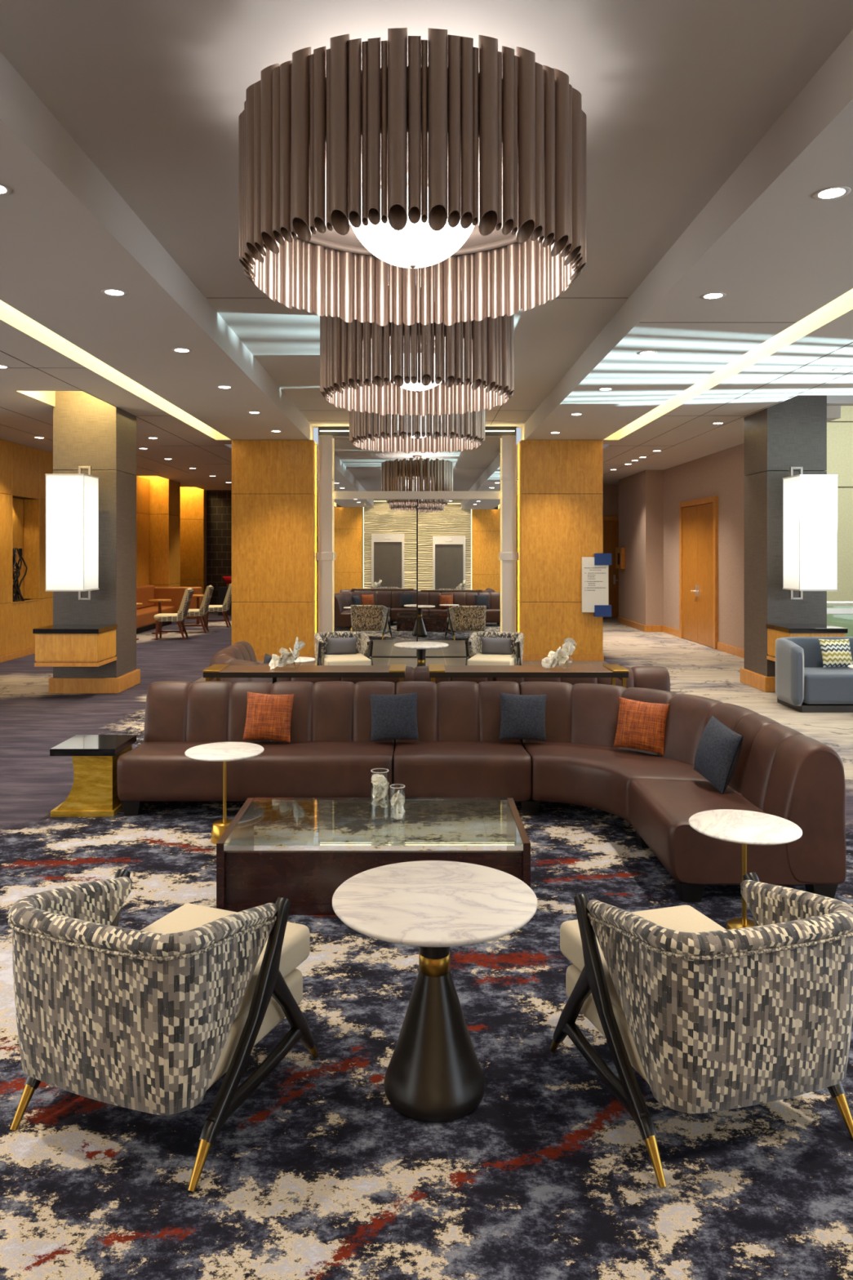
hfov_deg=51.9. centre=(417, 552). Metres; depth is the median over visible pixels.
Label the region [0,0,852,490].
ceiling
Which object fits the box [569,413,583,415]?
recessed light
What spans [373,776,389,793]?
blossom
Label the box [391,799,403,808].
blossom
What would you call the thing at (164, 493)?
wall panel
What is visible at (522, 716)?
cushion
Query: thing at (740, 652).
baseboard
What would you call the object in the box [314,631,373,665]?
armchair
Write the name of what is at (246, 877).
coffee table
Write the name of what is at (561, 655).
orchid spray
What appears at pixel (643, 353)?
recessed light
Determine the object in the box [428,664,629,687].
console table
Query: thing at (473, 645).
armchair
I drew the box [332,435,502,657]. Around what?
wall mirror
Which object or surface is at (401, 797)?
blossom
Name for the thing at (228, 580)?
bowl
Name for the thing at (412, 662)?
floor
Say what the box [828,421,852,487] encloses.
trim
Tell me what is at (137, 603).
bistro table
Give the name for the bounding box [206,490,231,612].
wall
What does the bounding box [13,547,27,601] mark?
sculpture
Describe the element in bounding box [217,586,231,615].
plinth
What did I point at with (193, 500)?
pier
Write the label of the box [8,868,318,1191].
armchair
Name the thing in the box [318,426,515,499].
wall
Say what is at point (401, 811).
blossom
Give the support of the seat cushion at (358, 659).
on the armchair at (364, 646)
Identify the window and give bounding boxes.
[826,405,852,636]
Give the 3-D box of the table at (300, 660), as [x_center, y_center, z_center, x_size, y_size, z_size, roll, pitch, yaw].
[-1.380,1.476,9.860,0.470,0.548,0.470,0,0,-25]
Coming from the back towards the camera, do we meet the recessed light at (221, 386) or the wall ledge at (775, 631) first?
the wall ledge at (775, 631)
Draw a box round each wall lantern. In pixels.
[45,466,98,599]
[782,466,837,599]
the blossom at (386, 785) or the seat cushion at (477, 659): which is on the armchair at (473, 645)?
the seat cushion at (477, 659)
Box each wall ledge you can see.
[32,624,117,666]
[765,623,848,661]
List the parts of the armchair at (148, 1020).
seat, leg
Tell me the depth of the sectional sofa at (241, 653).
7.27 m
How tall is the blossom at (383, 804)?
0.077 m
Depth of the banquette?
21.19 m
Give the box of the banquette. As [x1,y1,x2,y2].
[136,584,202,633]
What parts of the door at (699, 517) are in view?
handle, handle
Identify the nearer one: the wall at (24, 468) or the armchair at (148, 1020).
the armchair at (148, 1020)
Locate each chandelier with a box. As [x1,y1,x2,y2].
[238,27,586,325]
[320,281,514,416]
[349,388,485,453]
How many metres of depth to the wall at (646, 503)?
18.64 m
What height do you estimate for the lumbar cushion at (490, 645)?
0.224 m
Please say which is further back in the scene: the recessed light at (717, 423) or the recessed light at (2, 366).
the recessed light at (717, 423)
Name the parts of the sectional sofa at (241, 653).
backrest, backrest, backrest, backrest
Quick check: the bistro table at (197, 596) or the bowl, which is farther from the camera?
the bowl
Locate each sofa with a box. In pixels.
[116,680,846,902]
[208,640,670,691]
[775,636,852,712]
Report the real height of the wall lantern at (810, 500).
1.630 m
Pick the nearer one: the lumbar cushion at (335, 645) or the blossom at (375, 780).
the blossom at (375, 780)
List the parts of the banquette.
seat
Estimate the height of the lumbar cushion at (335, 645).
0.224 m
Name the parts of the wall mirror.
mirror pane, mirror pane, rail, mirror pane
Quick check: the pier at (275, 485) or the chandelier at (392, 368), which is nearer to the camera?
the chandelier at (392, 368)
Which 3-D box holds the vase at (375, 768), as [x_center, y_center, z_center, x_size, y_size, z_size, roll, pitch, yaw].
[-0.196,1.269,4.600,0.094,0.250,0.094,0,0,0]
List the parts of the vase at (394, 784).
glass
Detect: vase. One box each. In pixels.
[370,768,388,816]
[390,783,404,817]
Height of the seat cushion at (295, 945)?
0.123 m
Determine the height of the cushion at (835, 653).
0.315 m
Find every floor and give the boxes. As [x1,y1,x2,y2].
[0,612,852,1279]
[193,657,609,682]
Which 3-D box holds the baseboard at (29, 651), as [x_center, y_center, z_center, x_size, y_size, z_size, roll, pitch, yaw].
[-6.615,1.700,15.950,0.030,0.100,11.500,0,0,0]
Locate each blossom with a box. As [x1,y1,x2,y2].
[371,773,387,787]
[371,791,385,806]
[372,784,387,799]
[372,786,386,800]
[373,776,383,791]
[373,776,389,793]
[379,795,387,808]
[391,792,404,806]
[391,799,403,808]
[392,805,404,819]
[393,790,399,804]
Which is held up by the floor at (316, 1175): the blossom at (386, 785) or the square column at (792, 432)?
the square column at (792, 432)
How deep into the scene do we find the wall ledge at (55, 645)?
10.27 m
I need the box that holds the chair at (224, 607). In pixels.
[204,583,231,627]
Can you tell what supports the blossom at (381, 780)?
in the vase at (375, 768)
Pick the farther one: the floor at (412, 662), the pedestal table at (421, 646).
the floor at (412, 662)
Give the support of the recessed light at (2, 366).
in the ceiling
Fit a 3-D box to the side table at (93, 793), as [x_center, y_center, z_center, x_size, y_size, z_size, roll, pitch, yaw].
[-2.210,1.524,6.010,0.430,0.452,0.450,0,0,0]
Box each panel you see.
[137,475,180,622]
[315,435,333,632]
[501,435,519,632]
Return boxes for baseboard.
[0,647,35,662]
[617,617,744,658]
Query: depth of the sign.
14.03 m
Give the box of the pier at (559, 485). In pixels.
[515,440,604,660]
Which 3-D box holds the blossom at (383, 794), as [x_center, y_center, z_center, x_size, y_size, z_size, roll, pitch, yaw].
[-0.198,1.266,4.601,0.088,0.070,0.056,0,0,36]
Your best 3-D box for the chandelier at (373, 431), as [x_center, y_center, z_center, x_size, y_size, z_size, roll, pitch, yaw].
[-0.001,-1.649,10.060,1.556,0.881,1.556,0,0,-19]
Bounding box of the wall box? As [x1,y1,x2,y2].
[615,547,625,568]
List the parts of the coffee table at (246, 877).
panel, panel, glass, panel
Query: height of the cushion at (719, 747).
0.384 m
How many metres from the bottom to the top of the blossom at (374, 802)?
0.080 m
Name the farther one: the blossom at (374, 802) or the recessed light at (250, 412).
the recessed light at (250, 412)
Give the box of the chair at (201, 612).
[177,585,213,633]
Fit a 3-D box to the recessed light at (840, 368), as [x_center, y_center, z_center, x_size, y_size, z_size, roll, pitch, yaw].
[4.200,-1.813,8.670,0.176,0.014,0.176,0,0,0]
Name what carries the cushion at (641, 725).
on the sectional sofa at (459, 754)
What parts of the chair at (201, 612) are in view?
seat, leg, leg, backrest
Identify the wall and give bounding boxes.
[0,438,149,656]
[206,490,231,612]
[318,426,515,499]
[603,443,744,649]
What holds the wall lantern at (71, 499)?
attached to the square column at (88, 430)
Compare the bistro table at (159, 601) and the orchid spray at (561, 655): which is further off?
the bistro table at (159, 601)
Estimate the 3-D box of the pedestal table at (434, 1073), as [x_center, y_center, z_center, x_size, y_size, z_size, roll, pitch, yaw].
[0.056,1.431,2.837,0.660,0.638,0.660,0,0,0]
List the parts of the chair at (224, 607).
leg, seat, leg, backrest, leg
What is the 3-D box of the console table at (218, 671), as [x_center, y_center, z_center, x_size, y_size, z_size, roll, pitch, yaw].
[-0.868,1.327,6.918,1.553,0.846,0.404,0,0,0]
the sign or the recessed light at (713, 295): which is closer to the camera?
the recessed light at (713, 295)
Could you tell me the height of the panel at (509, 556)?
3.660 m
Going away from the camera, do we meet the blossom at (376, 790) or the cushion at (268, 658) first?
the blossom at (376, 790)
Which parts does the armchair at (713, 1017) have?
leg, seat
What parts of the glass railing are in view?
handrail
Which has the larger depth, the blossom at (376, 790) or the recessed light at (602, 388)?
the recessed light at (602, 388)
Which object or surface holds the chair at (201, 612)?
on the floor at (316, 1175)
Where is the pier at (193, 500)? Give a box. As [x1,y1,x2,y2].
[180,487,206,598]
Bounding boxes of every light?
[0,183,12,195]
[0,364,9,368]
[101,288,127,296]
[171,347,191,352]
[216,385,232,389]
[247,411,261,413]
[270,430,282,432]
[320,430,349,431]
[485,430,514,431]
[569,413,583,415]
[597,387,613,391]
[637,351,657,355]
[700,292,726,299]
[711,422,724,424]
[813,186,851,200]
[832,367,852,371]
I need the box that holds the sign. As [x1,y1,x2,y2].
[582,553,611,616]
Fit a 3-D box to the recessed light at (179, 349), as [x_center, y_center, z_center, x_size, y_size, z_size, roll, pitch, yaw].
[-2.110,-1.813,7.860,0.176,0.014,0.176,0,0,0]
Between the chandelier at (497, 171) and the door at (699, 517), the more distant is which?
the door at (699, 517)
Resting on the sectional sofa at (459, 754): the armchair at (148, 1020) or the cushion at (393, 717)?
the cushion at (393, 717)
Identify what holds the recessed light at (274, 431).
in the ceiling
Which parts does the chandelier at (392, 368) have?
lamp shade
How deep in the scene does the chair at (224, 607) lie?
20.40 m
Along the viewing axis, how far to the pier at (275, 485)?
14.10 m
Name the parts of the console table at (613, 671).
brass plate, brass plate, brass leg frame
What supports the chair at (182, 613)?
on the floor at (316, 1175)
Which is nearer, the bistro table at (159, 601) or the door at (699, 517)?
the door at (699, 517)
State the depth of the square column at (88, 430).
10.90 m
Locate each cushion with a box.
[140,903,309,1019]
[242,691,294,742]
[263,653,271,663]
[321,653,371,665]
[326,636,357,654]
[369,692,418,742]
[466,653,516,665]
[480,636,511,654]
[498,692,546,741]
[560,905,726,1013]
[613,697,669,755]
[693,715,742,794]
[818,639,852,667]
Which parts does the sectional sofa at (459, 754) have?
seat, backrest, backrest, seat, seat, backrest, seat, backrest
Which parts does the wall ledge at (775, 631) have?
rail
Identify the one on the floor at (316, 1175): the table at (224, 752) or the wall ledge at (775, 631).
the table at (224, 752)
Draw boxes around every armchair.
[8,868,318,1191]
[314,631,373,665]
[465,631,524,665]
[550,871,852,1187]
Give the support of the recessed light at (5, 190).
in the ceiling
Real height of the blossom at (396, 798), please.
0.070 m
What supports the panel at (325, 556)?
attached to the pier at (275, 485)
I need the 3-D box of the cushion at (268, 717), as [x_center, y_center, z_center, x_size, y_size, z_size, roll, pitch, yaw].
[-1.060,1.175,6.260,0.359,0.348,0.164,0,0,-2]
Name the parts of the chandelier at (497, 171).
lamp shade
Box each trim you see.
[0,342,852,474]
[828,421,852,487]
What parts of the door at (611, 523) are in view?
handle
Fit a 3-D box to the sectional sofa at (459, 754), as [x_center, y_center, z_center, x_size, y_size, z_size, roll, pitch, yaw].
[0.081,1.355,5.494,4.118,0.791,2.283,0,0,0]
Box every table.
[49,734,136,817]
[136,602,142,639]
[148,599,171,634]
[184,742,263,844]
[191,594,204,625]
[202,664,405,683]
[216,797,530,915]
[293,657,315,664]
[332,860,537,1122]
[394,641,448,666]
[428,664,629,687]
[688,808,802,929]
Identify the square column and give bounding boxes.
[48,391,140,693]
[740,395,826,692]
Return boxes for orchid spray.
[268,636,305,669]
[541,637,576,668]
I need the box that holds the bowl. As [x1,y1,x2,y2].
[222,576,231,586]
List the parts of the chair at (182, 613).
leg, leg, seat, leg, leg, backrest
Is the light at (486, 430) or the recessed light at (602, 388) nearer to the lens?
the recessed light at (602, 388)
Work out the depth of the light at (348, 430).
14.43 m
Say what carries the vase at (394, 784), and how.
on the coffee table at (246, 877)
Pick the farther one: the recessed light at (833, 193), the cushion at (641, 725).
the cushion at (641, 725)
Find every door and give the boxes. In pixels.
[603,515,618,617]
[680,495,718,649]
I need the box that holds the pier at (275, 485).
[231,440,318,660]
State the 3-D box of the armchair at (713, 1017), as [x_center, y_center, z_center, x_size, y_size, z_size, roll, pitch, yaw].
[0.893,1.403,2.838,0.699,0.706,0.851,0,0,-17]
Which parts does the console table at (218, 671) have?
brass leg frame, brass plate, brass plate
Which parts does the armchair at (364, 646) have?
leg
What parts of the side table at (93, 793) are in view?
foot plate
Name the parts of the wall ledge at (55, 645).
rail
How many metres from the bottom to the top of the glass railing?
1.025 m
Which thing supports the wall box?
attached to the wall at (646, 503)
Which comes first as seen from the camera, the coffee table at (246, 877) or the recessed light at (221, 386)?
the coffee table at (246, 877)
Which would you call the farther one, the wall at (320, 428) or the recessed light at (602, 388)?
the wall at (320, 428)
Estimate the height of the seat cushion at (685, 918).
0.123 m
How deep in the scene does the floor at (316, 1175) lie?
2.71 m
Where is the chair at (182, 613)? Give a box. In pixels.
[153,587,193,639]
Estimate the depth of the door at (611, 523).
23.47 m
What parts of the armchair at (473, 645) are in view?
leg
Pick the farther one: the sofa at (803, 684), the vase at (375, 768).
the sofa at (803, 684)
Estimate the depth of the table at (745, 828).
3.85 m
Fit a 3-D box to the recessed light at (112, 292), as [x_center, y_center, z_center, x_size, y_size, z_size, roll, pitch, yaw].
[-2.110,-1.813,6.110,0.176,0.014,0.176,0,0,0]
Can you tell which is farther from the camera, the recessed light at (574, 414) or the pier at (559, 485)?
the pier at (559, 485)
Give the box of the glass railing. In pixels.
[826,601,852,614]

